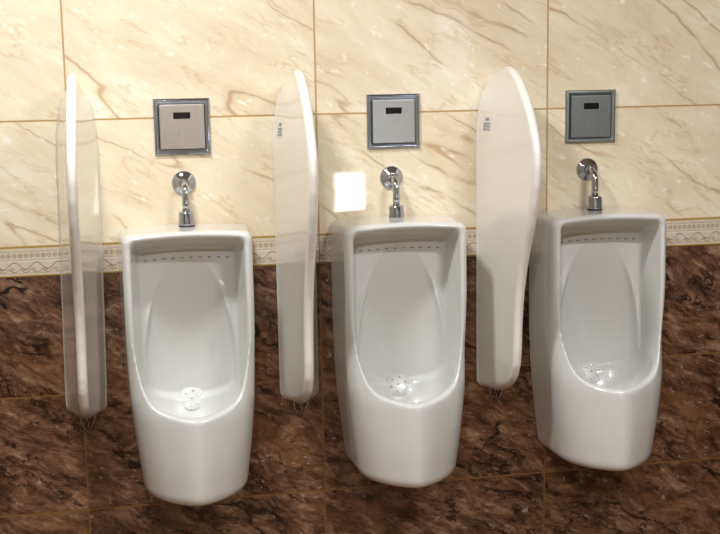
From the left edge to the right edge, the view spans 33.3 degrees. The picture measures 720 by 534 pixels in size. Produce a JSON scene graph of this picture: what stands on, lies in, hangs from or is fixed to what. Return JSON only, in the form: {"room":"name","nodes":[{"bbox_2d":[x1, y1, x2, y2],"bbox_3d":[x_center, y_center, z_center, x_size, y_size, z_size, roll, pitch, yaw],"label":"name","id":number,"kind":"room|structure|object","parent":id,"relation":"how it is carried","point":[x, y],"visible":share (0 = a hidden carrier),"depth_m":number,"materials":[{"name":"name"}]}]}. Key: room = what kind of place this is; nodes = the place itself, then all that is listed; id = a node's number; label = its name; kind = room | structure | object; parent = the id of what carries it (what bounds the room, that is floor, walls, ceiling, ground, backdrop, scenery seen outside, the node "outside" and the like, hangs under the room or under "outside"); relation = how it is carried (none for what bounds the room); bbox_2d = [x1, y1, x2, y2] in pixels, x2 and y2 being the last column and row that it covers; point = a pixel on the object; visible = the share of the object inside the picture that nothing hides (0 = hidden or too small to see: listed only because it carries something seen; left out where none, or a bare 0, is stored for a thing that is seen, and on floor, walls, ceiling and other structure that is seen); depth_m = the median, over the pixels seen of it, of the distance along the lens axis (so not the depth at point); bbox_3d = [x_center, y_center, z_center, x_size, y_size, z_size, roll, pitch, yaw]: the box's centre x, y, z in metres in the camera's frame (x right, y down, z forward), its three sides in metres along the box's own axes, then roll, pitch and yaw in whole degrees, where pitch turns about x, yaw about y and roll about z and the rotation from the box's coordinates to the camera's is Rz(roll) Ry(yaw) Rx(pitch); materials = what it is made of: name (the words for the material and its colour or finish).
{"room":"public restroom","nodes":[
{"label":"public restroom","id":0,"kind":"room"},
{"bbox_2d":[0,0,719,533],"bbox_3d":[-0.021,-0.343,3.060,5.800,2.750,0.120,-3,9,-11],"label":"wall","id":1,"kind":"structure","parent":0,"point":[661,58],"depth_m":3.04,"materials":[{"name":"beige stone"}]},
{"bbox_2d":[55,73,106,431],"bbox_3d":[-0.646,0.001,2.756,0.112,0.881,0.339,-3,9,-11],"label":"divider","id":2,"kind":"object","parent":1,"relation":"attached to","point":[77,148],"visible":1,"depth_m":2.78,"materials":[{"name":"beige ceramic"}]},
{"bbox_2d":[153,98,210,154],"bbox_3d":[-0.431,-0.340,2.913,0.135,0.135,0.010,-3,9,-11],"label":"flush plate","id":3,"kind":"object","parent":1,"relation":"attached to","point":[181,125],"visible":1,"depth_m":2.91,"materials":[{"name":"grey"}]},
{"bbox_2d":[172,171,195,226],"bbox_3d":[-0.423,-0.165,2.910,0.059,0.131,0.077,-3,9,-11],"label":"pipe","id":4,"kind":"object","parent":1,"relation":"attached to","point":[183,182],"visible":1,"depth_m":2.89,"materials":[{"name":"silver metal"}]},
{"bbox_2d":[118,223,254,505],"bbox_3d":[-0.402,0.228,2.875,0.323,0.637,0.272,-3,9,-11],"label":"urinal","id":5,"kind":"object","parent":1,"relation":"attached to","point":[187,293],"visible":1,"depth_m":2.88,"materials":[{"name":"white ceramic"}]},
{"bbox_2d":[273,69,318,416],"bbox_3d":[-0.129,-0.023,2.853,0.102,0.881,0.339,-3,9,-11],"label":"divider","id":6,"kind":"object","parent":1,"relation":"attached to","point":[295,156],"visible":1,"depth_m":2.87,"materials":[{"name":"beige ceramic"}]},
{"bbox_2d":[0,218,719,277],"bbox_3d":[-0.016,-0.060,3.106,5.800,0.072,0.122,-3,9,-11],"label":"trim","id":7,"kind":"structure","parent":1,"relation":"attached to","point":[38,260],"depth_m":3.00,"materials":[{"name":"tile"}]},
{"bbox_2d":[380,166,404,218],"bbox_3d":[0.087,-0.185,3.006,0.059,0.131,0.077,-3,9,-11],"label":"pipe","id":8,"kind":"object","parent":1,"relation":"attached to","point":[391,177],"visible":0.97,"depth_m":2.99,"materials":[{"name":"silver metal"}]},
{"bbox_2d":[366,93,419,148],"bbox_3d":[0.084,-0.365,3.010,0.135,0.135,0.010,-3,9,-11],"label":"flush plate","id":9,"kind":"object","parent":1,"relation":"attached to","point":[393,120],"visible":1,"depth_m":3.01,"materials":[{"name":"grey"}]},
{"bbox_2d":[330,215,466,487],"bbox_3d":[0.114,0.204,2.972,0.323,0.637,0.272,-3,9,-11],"label":"urinal","id":10,"kind":"object","parent":1,"relation":"attached to","point":[399,286],"visible":1,"depth_m":2.98,"materials":[{"name":"white ceramic"}]},
{"bbox_2d":[476,66,541,403],"bbox_3d":[0.381,-0.048,2.949,0.102,0.881,0.339,-3,9,-11],"label":"divider","id":11,"kind":"object","parent":1,"relation":"attached to","point":[508,144],"visible":1,"depth_m":2.96,"materials":[{"name":"beige ceramic"}]},
{"bbox_2d":[483,118,489,130],"bbox_3d":[0.317,-0.357,3.003,0.004,0.031,0.037,-4,10,-18],"label":"print","id":12,"kind":"object","parent":11,"relation":"attached to","point":[486,121],"depth_m":3.01,"materials":[{"name":"grey"}]},
{"bbox_2d":[576,158,602,210],"bbox_3d":[0.599,-0.213,3.101,0.059,0.131,0.077,-3,9,-11],"label":"pipe","id":13,"kind":"object","parent":1,"relation":"attached to","point":[587,168],"visible":1,"depth_m":3.08,"materials":[{"name":"silver metal"}]},
{"bbox_2d":[565,89,615,142],"bbox_3d":[0.596,-0.389,3.106,0.135,0.135,0.010,-3,9,-11],"label":"flush plate","id":14,"kind":"object","parent":1,"relation":"attached to","point":[589,114],"visible":1,"depth_m":3.10,"materials":[{"name":"metal"}]},
{"bbox_2d":[529,207,665,470],"bbox_3d":[0.627,0.179,3.068,0.323,0.637,0.272,-3,9,-11],"label":"urinal","id":15,"kind":"object","parent":1,"relation":"attached to","point":[597,279],"visible":0.99,"depth_m":3.08,"materials":[{"name":"white ceramic"}]}
]}

